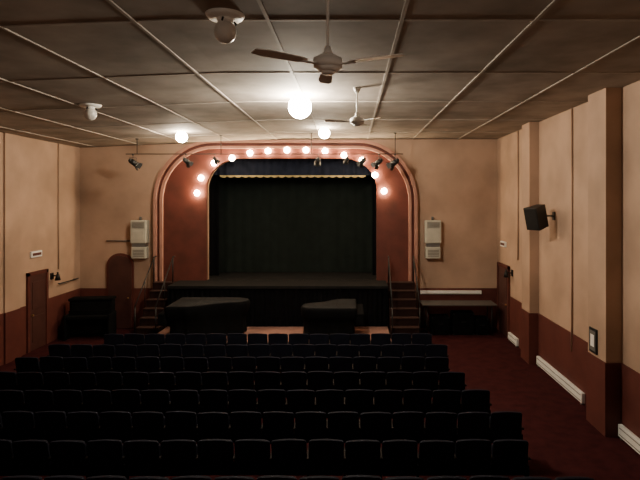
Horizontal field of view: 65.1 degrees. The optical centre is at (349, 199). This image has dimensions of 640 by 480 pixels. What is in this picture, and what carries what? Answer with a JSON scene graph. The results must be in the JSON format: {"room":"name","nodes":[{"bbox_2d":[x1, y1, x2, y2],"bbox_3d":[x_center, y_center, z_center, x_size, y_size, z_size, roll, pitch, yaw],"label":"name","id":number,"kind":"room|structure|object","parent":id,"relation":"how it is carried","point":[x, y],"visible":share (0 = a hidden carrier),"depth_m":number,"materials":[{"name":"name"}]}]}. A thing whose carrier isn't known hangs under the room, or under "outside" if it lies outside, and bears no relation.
{"room":"theater auditorium","nodes":[
{"label":"theater auditorium","id":0,"kind":"room"},
{"bbox_2d":[0,132,79,313],"bbox_3d":[-9.240,1.225,7.450,0.500,6.350,19.900,0,0,0],"label":"wall","id":1,"kind":"structure","parent":0,"point":[28,166],"depth_m":14.72,"materials":[{"name":"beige paint"}]},
{"bbox_2d":[30,250,41,257],"bbox_3d":[-9.257,1.593,14.750,0.066,0.180,0.500,0,0,0],"label":"exit sign","id":2,"kind":"object","parent":1,"relation":"attached to","point":[38,253],"visible":1,"depth_m":14.69,"materials":[{"name":"white plastic"}]},
{"bbox_2d":[26,269,48,352],"bbox_3d":[-9.230,3.244,14.815,0.120,2.288,0.970,0,0,0],"label":"door","id":3,"kind":"structure","parent":1,"relation":"in","point":[37,282],"depth_m":14.78,"materials":[{"name":"red paint"}]},
{"bbox_2d":[0,288,79,365],"bbox_3d":[-9.127,3.715,7.345,0.325,1.369,19.690,0,0,0],"label":"trim","id":4,"kind":"structure","parent":1,"relation":"attached to","point":[12,323],"depth_m":14.10,"materials":[{"name":"red paint"}]},
{"bbox_2d":[50,272,60,280],"bbox_3d":[-9.145,2.369,15.550,0.290,0.250,0.180,0,0,0],"label":"wall sconce","id":5,"kind":"object","parent":1,"relation":"attached to","point":[57,278],"visible":1,"depth_m":15.51,"materials":[{"name":"black metal"}]},
{"bbox_2d":[58,144,58,268],"bbox_3d":[-9.265,0.205,15.900,0.042,3.990,0.044,0,0,0],"label":"conduit","id":6,"kind":"object","parent":1,"relation":"attached to","point":[58,144],"visible":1,"depth_m":15.88,"materials":[{"name":"brown metal"}]},
{"bbox_2d":[128,154,142,169],"bbox_3d":[-6.649,-1.179,15.575,0.408,0.519,0.375,0,0,0],"label":"spotlight","id":7,"kind":"object","parent":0,"point":[136,164],"depth_m":15.48,"materials":[{"name":"black metal"}]},
{"bbox_2d":[183,154,192,167],"bbox_3d":[-5.029,-1.223,15.563,0.285,0.428,0.347,0,0,0],"label":"spotlight","id":8,"kind":"object","parent":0,"point":[187,162],"depth_m":15.51,"materials":[{"name":"black metal"}]},
{"bbox_2d":[209,175,218,275],"bbox_3d":[-5.475,0.420,18.190,1.450,4.640,0.136,0,0,0],"label":"curtain","id":9,"kind":"object","parent":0,"point":[214,182],"depth_m":18.18,"materials":[{"name":"black fabric"}]},
{"bbox_2d":[213,154,219,164],"bbox_3d":[-4.154,-1.266,15.550,0.200,0.336,0.281,0,0,0],"label":"spotlight","id":10,"kind":"object","parent":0,"point":[216,161],"depth_m":15.51,"materials":[{"name":"black metal"}]},
{"bbox_2d":[80,139,496,279],"bbox_3d":[-2.115,0.225,17.325,14.750,5.050,0.250,0,0,0],"label":"wall","id":11,"kind":"structure","parent":0,"point":[455,180],"depth_m":17.20,"materials":[{"name":"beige paint"}]},
{"bbox_2d":[107,253,133,327],"bbox_3d":[-7.872,3.104,17.105,0.926,2.568,0.130,0,0,0],"label":"door","id":12,"kind":"structure","parent":11,"relation":"in","point":[120,266],"depth_m":17.10,"materials":[{"name":"red paint"}]},
{"bbox_2d":[130,217,148,258],"bbox_3d":[-7.165,1.281,17.045,0.540,1.420,0.310,0,0,0],"label":"wall heater","id":13,"kind":"object","parent":11,"relation":"attached to","point":[139,229],"visible":1,"depth_m":16.91,"materials":[{"name":"beige metal"}]},
{"bbox_2d":[153,140,417,288],"bbox_3d":[-2.190,0.495,17.070,8.960,5.070,0.260,0,0,0],"label":"trim","id":14,"kind":"structure","parent":11,"relation":"attached to","point":[156,188],"depth_m":16.94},
{"bbox_2d":[163,149,407,282],"bbox_3d":[-2.190,0.635,17.150,8.400,4.790,0.100,0,0,0],"label":"proscenium surround","id":15,"kind":"object","parent":11,"relation":"attached to","point":[183,211],"visible":0.88,"depth_m":17.10,"materials":[{"name":"red paint"}]},
{"bbox_2d":[159,146,411,280],"bbox_3d":[-2.190,0.595,17.090,8.560,4.870,0.220,0,0,0],"label":"bead","id":16,"kind":"object","parent":15,"relation":"attached to","point":[189,153],"visible":0.91,"depth_m":16.98},
{"bbox_2d":[157,143,413,280],"bbox_3d":[-2.190,0.545,17.130,8.760,4.970,0.140,0,0,0],"label":"bead","id":17,"kind":"object","parent":15,"relation":"attached to","point":[207,144],"visible":0.71,"depth_m":17.06},
{"bbox_2d":[80,280,496,307],"bbox_3d":[-2.115,3.575,17.325,14.750,1.650,0.250,0,0,0],"label":"wainscoting","id":18,"kind":"structure","parent":11,"relation":"attached to","point":[83,283],"depth_m":17.20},
{"bbox_2d":[80,288,495,327],"bbox_3d":[-2.115,3.715,17.185,14.290,1.369,0.030,0,0,0],"label":"trim","id":19,"kind":"structure","parent":18,"relation":"attached to","point":[487,293],"depth_m":17.17,"materials":[{"name":"red paint"}]},
{"bbox_2d":[420,290,481,293],"bbox_3d":[3.450,3.160,17.128,2.100,0.120,0.085,0,0,0],"label":"heater","id":20,"kind":"object","parent":18,"relation":"attached to","point":[421,291],"visible":1,"depth_m":17.09,"materials":[{"name":"white metal"}]},
{"bbox_2d":[205,156,378,279],"bbox_3d":[-1.995,0.625,17.150,5.950,4.230,0.140,0,0,0],"label":"trim","id":21,"kind":"structure","parent":11,"relation":"attached to","point":[215,167],"depth_m":17.08,"materials":[{"name":"beige paint"}]},
{"bbox_2d":[424,217,440,258],"bbox_3d":[2.821,1.281,17.045,0.540,1.420,0.310,0,0,0],"label":"wall heater","id":22,"kind":"object","parent":11,"relation":"attached to","point":[432,228],"visible":1,"depth_m":16.90,"materials":[{"name":"beige metal"}]},
{"bbox_2d":[219,175,372,271],"bbox_3d":[-2.000,0.695,18.990,7.800,4.090,0.054,0,0,0],"label":"stage curtain","id":23,"kind":"object","parent":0,"point":[270,224],"depth_m":18.99,"materials":[{"name":"black fabric"}]},
{"bbox_2d":[314,154,320,166],"bbox_3d":[-1.021,-1.237,15.558,0.221,0.397,0.332,0,0,0],"label":"spotlight","id":24,"kind":"object","parent":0,"point":[317,160],"depth_m":15.49,"materials":[{"name":"black metal"}]},
{"bbox_2d":[0,0,639,147],"bbox_3d":[-2.115,-2.016,7.350,14.750,0.448,20.100,0,0,0],"label":"ceiling","id":25,"kind":"structure","parent":0,"point":[123,49],"depth_m":7.77,"materials":[{"name":"beige paint"}]},
{"bbox_2d":[79,103,101,120],"bbox_3d":[-5.350,-1.798,10.300,0.440,0.321,0.440,0,0,0],"label":"globe light","id":26,"kind":"object","parent":25,"relation":"attached to","point":[90,113],"depth_m":10.21,"materials":[{"name":"white glass"}]},
{"bbox_2d":[176,131,186,141],"bbox_3d":[-4.850,-1.818,14.400,0.320,0.322,0.320,0,0,0],"label":"globe light","id":27,"kind":"object","parent":25,"relation":"attached to","point":[181,136],"depth_m":14.29,"materials":[{"name":"white glass"}]},
{"bbox_2d":[205,8,244,43],"bbox_3d":[-1.410,-1.929,5.650,0.440,0.321,0.440,0,0,0],"label":"globe light","id":28,"kind":"object","parent":25,"relation":"attached to","point":[225,32],"depth_m":5.56,"materials":[{"name":"glass"}]},
{"bbox_2d":[136,133,396,153],"bbox_3d":[-2.650,-1.750,15.500,8.600,0.675,0.100,0,0,0],"label":"pipe","id":29,"kind":"object","parent":25,"relation":"hanging from","point":[310,133],"visible":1,"depth_m":15.49,"materials":[{"name":"metal"}]},
{"bbox_2d":[288,94,310,118],"bbox_3d":[-1.000,-1.861,10.000,0.460,0.460,0.460,0,0,0],"label":"globe light","id":30,"kind":"object","parent":25,"relation":"attached to","point":[299,106],"depth_m":9.84,"materials":[{"name":"white glass"}]},
{"bbox_2d":[0,0,639,146],"bbox_3d":[-2.115,-1.944,7.340,14.350,0.311,19.680,0,0,0],"label":"trim","id":31,"kind":"structure","parent":25,"relation":"attached to","point":[401,20],"depth_m":8.18,"materials":[{"name":"paint"}]},
{"bbox_2d":[319,127,329,138],"bbox_3d":[-0.740,-1.929,14.400,0.320,0.322,0.320,0,0,0],"label":"globe light","id":32,"kind":"object","parent":25,"relation":"attached to","point":[324,133],"depth_m":14.29,"materials":[{"name":"white glass"}]},
{"bbox_2d":[251,0,405,83],"bbox_3d":[-0.172,-1.609,4.636,1.287,0.958,1.171,0,0,0],"label":"ceiling fan","id":33,"kind":"object","parent":25,"relation":"hanging from","point":[327,63],"depth_m":4.39,"materials":[{"name":"brown wood"}]},
{"bbox_2d":[325,87,380,126],"bbox_3d":[0.041,-1.729,9.345,1.019,0.718,1.068,0,0,0],"label":"ceiling fan","id":34,"kind":"object","parent":25,"relation":"hanging from","point":[356,121],"depth_m":9.24,"materials":[{"name":"white metal"}]},
{"bbox_2d":[0,328,639,479],"bbox_3d":[-2.115,4.500,7.350,14.750,0.200,20.100,0,0,0],"label":"floor","id":35,"kind":"structure","parent":0,"point":[557,431],"depth_m":10.55,"materials":[{"name":"red carpet"}]},
{"bbox_2d":[64,296,115,340],"bbox_3d":[-8.310,3.770,16.034,1.360,1.260,0.730,0,0,-7],"label":"upright piano","id":36,"kind":"object","parent":35,"relation":"on","point":[88,315],"visible":0.96,"depth_m":15.96,"materials":[{"name":"black wood"}]},
{"bbox_2d":[134,256,175,337],"bbox_3d":[-6.235,3.135,16.020,0.690,2.506,1.860,0,0,0],"label":"stairs","id":37,"kind":"structure","parent":35,"relation":"on","point":[157,302],"depth_m":15.93,"materials":[{"name":"brown wood"}]},
{"bbox_2d":[14,356,449,381],"bbox_3d":[-2.640,3.949,11.338,9.770,0.902,0.365,0,0,0],"label":"theater seats","id":38,"kind":"object","parent":35,"relation":"on","point":[149,364],"visible":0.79,"depth_m":11.20,"materials":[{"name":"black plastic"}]},
{"bbox_2d":[0,371,466,400],"bbox_3d":[-2.770,3.949,10.368,10.310,0.903,0.365,0,0,0],"label":"theater seats","id":39,"kind":"object","parent":35,"relation":"on","point":[109,380],"visible":0.73,"depth_m":10.23,"materials":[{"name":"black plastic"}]},
{"bbox_2d":[0,389,491,432],"bbox_3d":[-2.530,3.949,9.398,10.310,0.902,0.365,0,0,0],"label":"theater seats","id":40,"kind":"object","parent":35,"relation":"on","point":[360,401],"visible":0.78,"depth_m":9.26,"materials":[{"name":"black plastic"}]},
{"bbox_2d":[47,344,448,365],"bbox_3d":[-2.480,3.950,12.308,9.770,0.901,0.363,0,0,0],"label":"theater seats","id":41,"kind":"object","parent":35,"relation":"on","point":[60,350],"visible":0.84,"depth_m":12.16,"materials":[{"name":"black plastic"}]},
{"bbox_2d":[0,411,523,454],"bbox_3d":[-2.540,3.949,8.428,10.850,0.903,0.364,0,0,0],"label":"theater seats","id":42,"kind":"object","parent":35,"relation":"on","point":[85,426],"visible":0.83,"depth_m":8.29,"materials":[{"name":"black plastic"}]},
{"bbox_2d":[0,439,530,479],"bbox_3d":[-2.510,3.949,7.458,10.310,0.902,0.364,0,0,0],"label":"theater seats","id":43,"kind":"object","parent":35,"relation":"on","point":[178,457],"visible":0.99,"depth_m":7.33,"materials":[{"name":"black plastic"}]},
{"bbox_2d":[103,333,432,352],"bbox_3d":[-2.160,3.948,13.278,8.690,0.903,0.364,0,0,0],"label":"theater seats","id":44,"kind":"object","parent":35,"relation":"on","point":[380,339],"visible":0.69,"depth_m":13.13,"materials":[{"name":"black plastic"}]},
{"bbox_2d":[157,327,388,341],"bbox_3d":[-2.325,4.225,15.047,7.050,0.350,1.895,0,0,0],"label":"step","id":45,"kind":"structure","parent":35,"relation":"on","point":[264,330],"depth_m":15.52,"materials":[{"name":"brown wood"}]},
{"bbox_2d":[158,297,249,337],"bbox_3d":[-4.280,3.546,15.000,2.450,1.009,1.455,0,0,0],"label":"grand piano","id":46,"kind":"object","parent":45,"relation":"on","point":[186,315],"visible":0.92,"depth_m":14.72,"materials":[{"name":"black wood"}]},
{"bbox_2d":[301,299,363,339],"bbox_3d":[-0.521,3.571,15.000,1.852,0.959,1.455,0,0,0],"label":"grand piano","id":47,"kind":"object","parent":45,"relation":"on","point":[335,316],"visible":0.89,"depth_m":14.36,"materials":[{"name":"black wood"}]},
{"bbox_2d":[167,272,387,326],"bbox_3d":[-2.000,3.569,18.090,9.960,1.642,4.180,0,0,0],"label":"stage platform","id":48,"kind":"object","parent":35,"relation":"on","point":[276,299],"depth_m":16.07,"materials":[{"name":"black wood"}]},
{"bbox_2d":[1,475,594,479],"bbox_3d":[-2.280,3.950,6.488,10.850,0.901,0.364,0,0,0],"label":"theater seats","id":49,"kind":"object","parent":35,"relation":"on","point":[21,477],"visible":1,"depth_m":6.33,"materials":[{"name":"black fabric"}]},
{"bbox_2d":[387,256,420,340],"bbox_3d":[1.710,3.135,16.020,0.900,2.506,1.860,0,0,0],"label":"stairs","id":50,"kind":"structure","parent":35,"relation":"on","point":[403,317],"depth_m":15.95,"materials":[{"name":"brown wood"}]},
{"bbox_2d":[420,300,496,335],"bbox_3d":[3.550,3.890,16.475,2.400,1.020,0.750,0,0,0],"label":"folding table","id":51,"kind":"object","parent":35,"relation":"on","point":[424,303],"visible":0.86,"depth_m":16.33,"materials":[{"name":"black metal"}]},
{"bbox_2d":[450,310,474,334],"bbox_3d":[3.700,4.040,16.465,0.700,0.720,0.470,0,0,0],"label":"equipment case","id":52,"kind":"object","parent":35,"relation":"on","point":[461,321],"visible":1,"depth_m":16.25,"materials":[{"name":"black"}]},
{"bbox_2d":[508,332,518,346],"bbox_3d":[4.992,4.270,15.300,0.085,0.260,0.800,0,0,0],"label":"baseboard heater","id":53,"kind":"object","parent":35,"relation":"on","point":[511,337],"visible":1,"depth_m":15.15,"materials":[{"name":"white metal"}]},
{"bbox_2d":[536,356,584,404],"bbox_3d":[4.992,4.270,12.000,0.085,0.260,2.600,0,0,0],"label":"baseboard heater","id":54,"kind":"object","parent":35,"relation":"on","point":[563,381],"visible":1,"depth_m":11.71,"materials":[{"name":"white metal"}]},
{"bbox_2d":[618,424,639,453],"bbox_3d":[4.992,4.270,8.225,0.085,0.260,2.050,0,0,0],"label":"baseboard heater","id":55,"kind":"object","parent":35,"relation":"on","point":[625,434],"visible":1,"depth_m":8.89,"materials":[{"name":"white metal"}]},
{"bbox_3d":[-2.000,0.400,18.925,10.400,6.000,2.950,0,0,0],"label":"stage house walls","id":56,"kind":"object","parent":35,"relation":"on","visible":0},
{"bbox_2d":[213,159,371,177],"bbox_3d":[-2.000,-1.345,17.725,6.600,1.110,0.119,0,0,0],"label":"valance","id":57,"kind":"object","parent":56,"relation":"attached to","point":[245,168],"visible":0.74,"depth_m":17.74,"materials":[{"name":"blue fabric"}]},
{"bbox_2d":[343,156,348,164],"bbox_3d":[-0.124,-1.266,15.550,0.200,0.336,0.281,0,0,0],"label":"spotlight","id":58,"kind":"object","parent":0,"point":[345,161],"depth_m":15.50,"materials":[{"name":"black metal"}]},
{"bbox_2d":[356,154,365,167],"bbox_3d":[0.344,-1.223,15.564,0.301,0.428,0.341,0,0,0],"label":"spotlight","id":59,"kind":"object","parent":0,"point":[361,162],"depth_m":15.51,"materials":[{"name":"black metal"}]},
{"bbox_2d":[371,154,382,169],"bbox_3d":[0.825,-1.194,15.571,0.384,0.489,0.353,0,0,0],"label":"spotlight","id":60,"kind":"object","parent":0,"point":[375,164],"depth_m":15.49,"materials":[{"name":"black metal"}]},
{"bbox_2d":[386,154,398,170],"bbox_3d":[1.317,-1.179,15.570,0.417,0.519,0.360,0,0,0],"label":"spotlight","id":61,"kind":"object","parent":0,"point":[391,165],"depth_m":15.47,"materials":[{"name":"black metal"}]},
{"bbox_2d":[497,80,639,372],"bbox_3d":[5.010,1.100,7.450,0.500,6.600,19.900,0,0,0],"label":"wall","id":62,"kind":"structure","parent":0,"point":[606,128],"depth_m":10.79,"materials":[{"name":"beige paint"}]},
{"bbox_2d":[497,262,509,337],"bbox_3d":[5.000,3.244,16.390,0.120,2.288,1.220,0,0,0],"label":"door","id":63,"kind":"structure","parent":62,"relation":"in","point":[503,284],"depth_m":16.30,"materials":[{"name":"red paint"}]},
{"bbox_2d":[500,241,506,246],"bbox_3d":[5.027,1.443,16.400,0.066,0.180,0.500,0,0,0],"label":"exit sign","id":64,"kind":"object","parent":62,"relation":"attached to","point":[502,243],"visible":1,"depth_m":16.29,"materials":[{"name":"white plastic"}]},
{"bbox_2d":[503,269,512,277],"bbox_3d":[4.915,2.275,15.550,0.290,0.250,0.180,0,0,0],"label":"wall sconce","id":65,"kind":"object","parent":62,"relation":"attached to","point":[506,275],"visible":1,"depth_m":15.51,"materials":[{"name":"black metal"}]},
{"bbox_2d":[523,204,554,230],"bbox_3d":[4.699,0.424,12.336,0.764,0.635,0.400,0,0,-28],"label":"loudspeaker","id":66,"kind":"object","parent":62,"relation":"attached to","point":[536,216],"visible":1,"depth_m":12.17,"materials":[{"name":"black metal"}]},
{"bbox_2d":[517,108,572,350],"bbox_3d":[5.035,0.675,13.175,0.042,5.510,3.694,0,0,0],"label":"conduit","id":67,"kind":"object","parent":62,"relation":"attached to","point":[571,108],"visible":1,"depth_m":11.33,"materials":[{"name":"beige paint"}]},
{"bbox_2d":[496,288,639,437],"bbox_3d":[4.897,3.715,7.345,0.325,1.369,19.690,0,0,0],"label":"wainscoting","id":68,"kind":"structure","parent":62,"relation":"attached to","point":[611,390],"depth_m":10.01,"materials":[{"name":"red paint"}]},
{"bbox_2d":[589,326,597,354],"bbox_3d":[4.740,2.740,9.750,0.040,0.480,0.300,0,0,0],"label":"framed notice","id":69,"kind":"object","parent":62,"relation":"attached to","point":[593,333],"visible":1,"depth_m":9.70,"materials":[{"name":"black metal"}]}
]}

